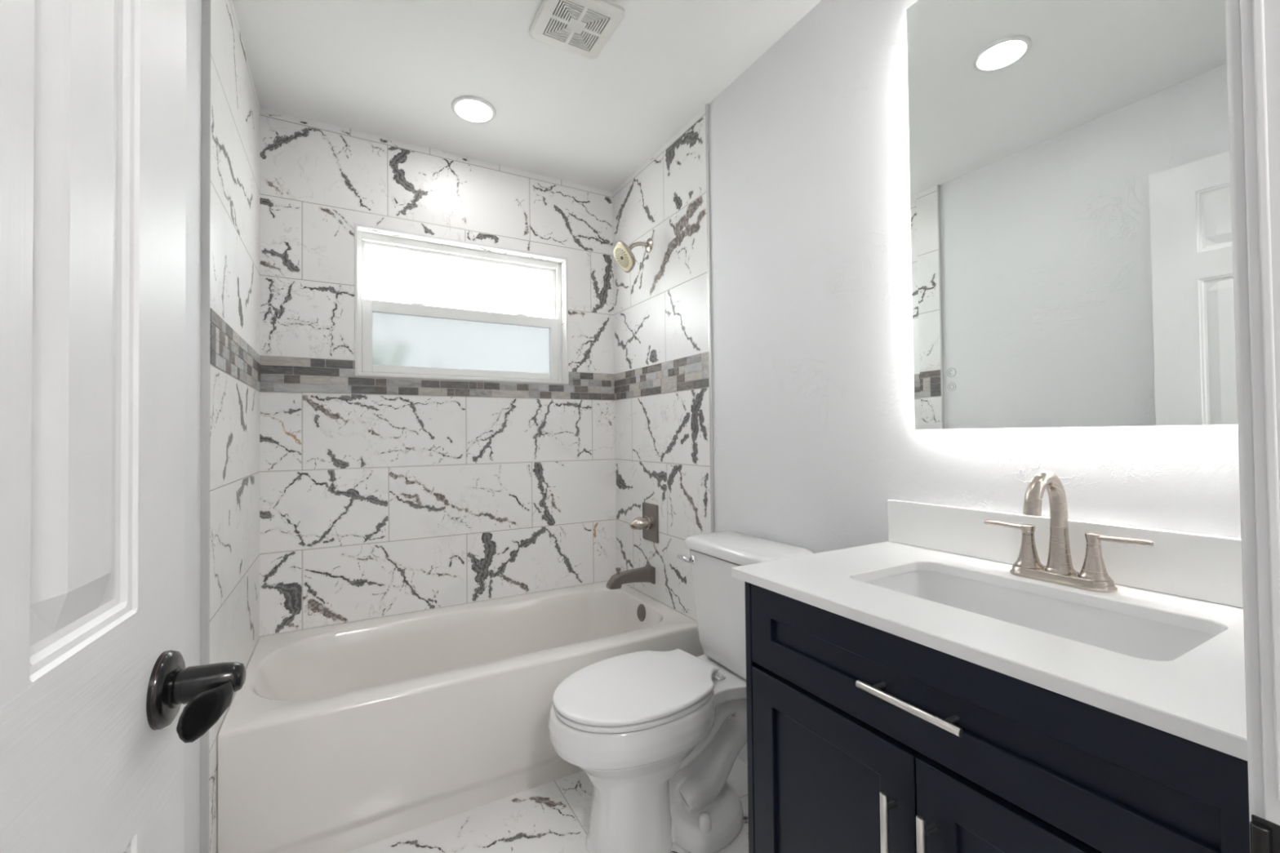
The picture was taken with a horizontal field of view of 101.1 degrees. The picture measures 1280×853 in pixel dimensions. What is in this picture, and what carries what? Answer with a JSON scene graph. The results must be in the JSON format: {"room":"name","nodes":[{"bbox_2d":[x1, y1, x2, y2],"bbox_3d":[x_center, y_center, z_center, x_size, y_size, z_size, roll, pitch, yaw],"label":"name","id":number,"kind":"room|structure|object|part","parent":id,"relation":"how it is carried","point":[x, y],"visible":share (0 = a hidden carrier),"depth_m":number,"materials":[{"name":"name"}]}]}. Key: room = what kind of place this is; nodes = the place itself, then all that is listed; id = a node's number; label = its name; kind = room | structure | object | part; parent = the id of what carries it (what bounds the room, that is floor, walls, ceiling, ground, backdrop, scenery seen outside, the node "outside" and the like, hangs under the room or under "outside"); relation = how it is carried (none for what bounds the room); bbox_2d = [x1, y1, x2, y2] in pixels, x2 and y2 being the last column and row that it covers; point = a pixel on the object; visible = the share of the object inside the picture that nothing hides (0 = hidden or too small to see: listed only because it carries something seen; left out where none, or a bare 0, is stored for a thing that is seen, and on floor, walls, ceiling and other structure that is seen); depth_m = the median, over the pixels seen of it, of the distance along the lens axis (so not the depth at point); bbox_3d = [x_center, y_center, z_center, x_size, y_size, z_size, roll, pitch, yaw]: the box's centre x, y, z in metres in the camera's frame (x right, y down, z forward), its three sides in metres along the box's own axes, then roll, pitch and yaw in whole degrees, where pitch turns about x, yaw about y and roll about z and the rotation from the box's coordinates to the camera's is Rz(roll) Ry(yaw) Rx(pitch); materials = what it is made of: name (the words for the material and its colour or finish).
{"room":"bathroom","nodes":[
{"label":"bathroom","id":0,"kind":"room"},
{"bbox_2d":[183,0,260,852],"bbox_3d":[-0.930,-0.032,0.960,0.118,2.461,2.382,0,-1,-29],"label":"wall","id":1,"kind":"structure","parent":0,"point":[234,326],"depth_m":1.43,"materials":[{"name":"tile"}]},
{"bbox_2d":[200,0,210,852],"bbox_3d":[-1.047,-0.026,1.270,0.016,2.461,0.006,0,-1,-29],"label":"trim","id":2,"kind":"structure","parent":1,"relation":"attached to","point":[206,4],"depth_m":1.27,"materials":[{"name":"white wood"}]},
{"bbox_2d":[259,107,616,637],"bbox_3d":[-0.817,-0.209,2.433,1.524,2.061,0.078,0,-1,-29],"label":"wall","id":3,"kind":"structure","parent":0,"point":[380,496],"depth_m":2.28,"materials":[{"name":"tile"}]},
{"bbox_2d":[354,223,568,384],"bbox_3d":[-0.804,-0.528,2.475,0.944,0.636,0.129,0,-1,-29],"label":"window","id":4,"kind":"structure","parent":3,"relation":"in","point":[393,339],"depth_m":2.45,"materials":[{"name":"white plastic"}]},
{"bbox_3d":[-0.828,-0.661,2.516,0.888,0.297,0.020,0,-1,-29],"label":"sash","id":5,"kind":"part","parent":4,"relation":"part of","materials":[{"name":"white plastic"}]},
{"bbox_3d":[-0.812,-0.397,2.490,0.888,0.321,0.022,0,-1,-29],"label":"sash","id":6,"kind":"part","parent":4,"relation":"part of","materials":[{"name":"white plastic"}]},
{"bbox_3d":[-0.813,-0.383,2.491,0.822,0.250,0.004,0,-1,-29],"label":"frosted pane","id":7,"kind":"part","parent":4,"relation":"part of","materials":[{"name":"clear glass"}]},
{"bbox_2d":[232,0,821,191],"bbox_3d":[-0.238,-1.314,1.393,1.764,0.100,2.652,0,-1,-29],"label":"ceiling","id":8,"kind":"structure","parent":0,"point":[394,69],"depth_m":1.86,"materials":[{"name":"white paint"}]},
{"bbox_2d":[451,95,495,124],"bbox_3d":[-0.654,-1.242,2.074,0.168,0.011,0.168,0,-1,-29],"label":"recessed light","id":9,"kind":"object","parent":8,"relation":"in","point":[477,108],"visible":1,"depth_m":2.06,"materials":[{"name":"white plastic"}]},
{"bbox_2d":[528,0,624,59],"bbox_3d":[-0.199,-1.252,1.639,0.236,0.016,0.236,0,-1,-29],"label":"ceiling vent","id":10,"kind":"object","parent":8,"relation":"in","point":[583,28],"visible":1,"depth_m":1.63,"materials":[{"name":"white plastic"}]},
{"bbox_2d":[346,756,748,852],"bbox_3d":[0.004,1.188,0.958,1.543,0.001,1.755,0,-1,-29],"label":"floor","id":11,"kind":"structure","parent":0,"point":[553,816],"depth_m":1.58,"materials":[{"name":"tile"}]},
{"bbox_2d":[547,531,813,852],"bbox_3d":[0.100,0.787,1.581,0.735,0.821,0.478,0,-1,-29],"label":"toilet","id":12,"kind":"object","parent":11,"relation":"on","point":[655,739],"visible":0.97,"depth_m":1.52,"materials":[{"name":"white ceramic"}]},
{"bbox_3d":[-0.005,0.784,1.574,0.524,0.016,0.385,0,-1,-29],"label":"seat","id":13,"kind":"part","parent":12,"relation":"part of","materials":[{"name":"white plastic"}]},
{"bbox_3d":[-0.005,0.765,1.574,0.528,0.018,0.389,0,-1,-29],"label":"lid","id":14,"kind":"part","parent":12,"relation":"part of","materials":[{"name":"white plastic"}]},
{"bbox_3d":[0.076,0.994,1.615,0.726,0.408,0.388,0,-1,-29],"label":"bowl","id":15,"kind":"part","parent":12,"relation":"part of","materials":[{"name":"white ceramic"}]},
{"bbox_3d":[0.158,0.456,1.815,0.035,0.029,0.077,0,-1,-29],"label":"flush lever","id":16,"kind":"part","parent":12,"relation":"part of","materials":[{"name":"silver metal"}]},
{"bbox_3d":[0.345,0.605,1.702,0.188,0.366,0.422,0,-1,-29],"label":"tank","id":17,"kind":"part","parent":12,"relation":"part of","materials":[{"name":"white ceramic"}]},
{"bbox_3d":[0.337,0.395,1.701,0.202,0.040,0.440,0,-1,-29],"label":"tank lid","id":18,"kind":"part","parent":12,"relation":"part of","materials":[{"name":"white ceramic"}]},
{"bbox_2d":[744,581,1250,852],"bbox_3d":[0.613,0.744,0.871,0.555,0.872,0.745,0,-1,-29],"label":"vanity cabinet","id":19,"kind":"object","parent":11,"relation":"on","point":[862,738],"visible":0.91,"depth_m":0.73,"materials":[{"name":"black paint"}]},
{"bbox_3d":[0.322,0.769,0.915,0.017,0.574,0.348,0,-1,-29],"label":"door","id":20,"kind":"part","parent":19,"relation":"part of","materials":[{"name":"black paint"}]},
{"bbox_3d":[0.368,0.615,0.776,0.036,0.156,0.012,0,-1,-29],"label":"handle","id":21,"kind":"part","parent":19,"relation":"part of","materials":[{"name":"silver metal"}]},
{"bbox_3d":[0.384,0.393,0.748,0.036,0.012,0.156,0,-1,-29],"label":"handle","id":22,"kind":"part","parent":19,"relation":"part of","materials":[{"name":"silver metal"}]},
{"bbox_3d":[0.396,0.614,0.727,0.036,0.156,0.012,0,-1,-29],"label":"handle","id":23,"kind":"part","parent":19,"relation":"part of","materials":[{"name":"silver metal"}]},
{"bbox_2d":[731,499,1247,760],"bbox_3d":[0.614,0.314,0.899,0.529,0.266,0.780,0,-1,-29],"label":"countertop","id":24,"kind":"structure","parent":19,"relation":"on","point":[1164,651],"depth_m":0.86,"materials":[{"name":"white stone"}]},
{"bbox_2d":[864,569,1216,661],"bbox_3d":[0.624,0.375,0.891,0.312,0.144,0.520,0,-1,-29],"label":"basin","id":25,"kind":"object","parent":24,"relation":"in","point":[1122,628],"depth_m":0.93,"materials":[{"name":"white ceramic"}]},
{"bbox_2d":[983,471,1153,592],"bbox_3d":[0.748,0.184,0.965,0.141,0.207,0.261,0,-1,-29],"label":"faucet","id":26,"kind":"object","parent":24,"relation":"on","point":[1093,576],"visible":1,"depth_m":0.97,"materials":[{"name":"silver metal"}]},
{"bbox_3d":[0.741,0.201,1.059,0.024,0.018,0.091,0,-1,-29],"label":"lever","id":27,"kind":"part","parent":26,"relation":"part of","materials":[{"name":"silver metal"}]},
{"bbox_3d":[0.758,0.241,1.029,0.045,0.062,0.045,0,-1,-29],"label":"handle","id":28,"kind":"part","parent":26,"relation":"part of","materials":[{"name":"silver metal"}]},
{"bbox_3d":[0.745,0.176,0.964,0.134,0.190,0.047,0,-1,-29],"label":"spout","id":29,"kind":"part","parent":26,"relation":"part of","materials":[{"name":"silver metal"}]},
{"bbox_3d":[0.784,0.279,0.983,0.062,0.017,0.163,0,-1,-29],"label":"plate","id":30,"kind":"part","parent":26,"relation":"part of","materials":[{"name":"silver metal"}]},
{"bbox_3d":[0.808,0.239,0.939,0.045,0.062,0.045,0,-1,-29],"label":"handle","id":31,"kind":"part","parent":26,"relation":"part of","materials":[{"name":"silver metal"}]},
{"bbox_3d":[0.824,0.198,0.910,0.024,0.018,0.091,0,-1,-29],"label":"lever","id":32,"kind":"part","parent":26,"relation":"part of","materials":[{"name":"silver metal"}]},
{"bbox_3d":[0.496,0.762,0.603,0.017,0.574,0.362,0,-1,-29],"label":"door","id":33,"kind":"part","parent":19,"relation":"part of","materials":[{"name":"black paint"}]},
{"bbox_2d":[612,0,1240,764],"bbox_3d":[0.493,-0.035,1.755,0.106,2.461,2.382,0,-1,-29],"label":"wall","id":34,"kind":"structure","parent":0,"point":[814,431],"depth_m":1.62,"materials":[{"name":"white paint"}]},
{"bbox_2d":[605,564,655,589],"bbox_3d":[-0.044,0.677,2.387,0.224,0.089,0.068,0,-1,-29],"label":"tub spout","id":35,"kind":"object","parent":34,"relation":"attached to","point":[647,573],"visible":1,"depth_m":2.37,"materials":[{"name":"silver metal"}]},
{"bbox_3d":[-0.097,0.646,2.358,0.024,0.027,0.024,0,-1,-29],"label":"diverter knob","id":36,"kind":"part","parent":35,"relation":"part of","materials":[{"name":"silver metal"}]},
{"bbox_3d":[0.046,0.684,2.437,0.017,0.076,0.068,0,-1,-29],"label":"wall plate","id":37,"kind":"part","parent":35,"relation":"part of","materials":[{"name":"silver metal"}]},
{"bbox_2d":[613,238,653,272],"bbox_3d":[-0.026,-0.786,2.392,0.183,0.176,0.125,0,-1,-29],"label":"shower head","id":38,"kind":"object","parent":34,"relation":"attached to","point":[623,255],"visible":1,"depth_m":2.36},
{"bbox_3d":[-0.011,-0.819,2.420,0.129,0.067,0.019,0,-1,-29],"label":"shower arm","id":39,"kind":"part","parent":38,"relation":"part of","materials":[{"name":"silver metal"}]},
{"bbox_2d":[629,502,658,542],"bbox_3d":[0.001,0.444,2.417,0.115,0.172,0.136,0,-1,-29],"label":"tub valve","id":40,"kind":"object","parent":34,"relation":"attached to","point":[648,523],"visible":1,"depth_m":2.41,"materials":[{"name":"silver metal"}]},
{"bbox_3d":[-0.022,0.444,2.404,0.062,0.059,0.059,0,-1,-29],"label":"knob","id":41,"kind":"part","parent":40,"relation":"part of","materials":[{"name":"silver metal"}]},
{"bbox_3d":[0.025,0.444,2.430,0.045,0.060,0.060,0,-1,-29],"label":"knob","id":42,"kind":"part","parent":40,"relation":"part of","materials":[{"name":"silver metal"}]},
{"bbox_3d":[0.047,0.444,2.443,0.009,0.172,0.136,0,-1,-29],"label":"wall plate","id":43,"kind":"part","parent":40,"relation":"part of","materials":[{"name":"silver metal"}]},
{"bbox_2d":[705,103,714,533],"bbox_3d":[0.275,-0.028,2.039,0.009,2.461,0.014,0,-1,-29],"label":"trim","id":44,"kind":"structure","parent":34,"relation":"attached to","point":[707,135],"depth_m":2.04,"materials":[{"name":"silver metal"}]},
{"bbox_2d":[887,499,1243,608],"bbox_3d":[0.836,0.234,1.024,0.020,0.107,0.778,0,-1,-29],"label":"backsplash","id":45,"kind":"structure","parent":34,"relation":"attached to","point":[1194,566],"depth_m":0.96,"materials":[{"name":"white stone"}]},
{"bbox_2d":[906,0,1237,429],"bbox_3d":[0.831,-0.516,1.018,0.034,1.034,0.637,0,-1,-29],"label":"mirror","id":46,"kind":"object","parent":34,"relation":"attached to","point":[1071,217],"visible":1,"depth_m":1.00,"materials":[{"name":"silver mirror"}]},
{"bbox_3d":[-0.214,1.228,1.349,1.743,0.058,2.652,0,-1,-29],"label":"floor slab","id":47,"kind":"structure","parent":0,"visible":0},
{"bbox_2d":[217,581,703,852],"bbox_3d":[-0.598,1.003,2.046,1.520,0.419,0.766,0,-1,-29],"label":"bathtub","id":48,"kind":"object","parent":47,"relation":"on","point":[345,737],"visible":0.77,"depth_m":1.66,"materials":[{"name":"white ceramic"}]},
{"bbox_3d":[0.013,0.840,2.377,0.030,0.078,0.076,0,-1,-29],"label":"overflow plate","id":49,"kind":"part","parent":48,"relation":"part of","materials":[{"name":"silver metal"}]},
{"bbox_3d":[0.389,-0.058,0.264,1.743,2.461,0.120,0,-1,-29],"label":"wall","id":50,"kind":"structure","parent":0,"visible":0},
{"bbox_2d":[0,0,245,852],"bbox_3d":[-0.351,0.125,0.293,0.102,2.088,0.655,0,-1,-25],"label":"door","id":51,"kind":"structure","parent":50,"relation":"in","point":[96,685],"depth_m":0.41,"materials":[{"name":"white paint"}]},
{"bbox_3d":[-0.471,0.262,0.527,0.011,0.072,0.072,0,-1,-25],"label":"handle","id":52,"kind":"part","parent":51,"relation":"part of","materials":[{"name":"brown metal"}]},
{"bbox_3d":[-0.430,0.268,0.520,0.060,0.053,0.089,0,-1,-29],"label":"lever","id":53,"kind":"part","parent":51,"relation":"part of","materials":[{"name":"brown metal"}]},
{"bbox_2d":[1225,0,1264,846],"bbox_3d":[0.403,0.086,0.344,0.052,2.175,0.011,0,-1,-29],"label":"trim","id":54,"kind":"structure","parent":50,"relation":"attached to","point":[1233,18],"depth_m":0.33,"materials":[{"name":"white paint"}]},
{"bbox_2d":[1240,0,1279,852],"bbox_3d":[0.405,0.115,0.272,0.022,2.115,0.124,0,-1,-29],"label":"trim","id":55,"kind":"structure","parent":50,"relation":"attached to","point":[1260,19],"depth_m":0.32,"materials":[{"name":"white paint"}]},
{"bbox_3d":[0.384,0.264,0.304,0.009,0.054,0.042,0,-1,-29],"label":"strike plate","id":56,"kind":"part","parent":55,"relation":"part of","materials":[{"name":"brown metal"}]}
]}

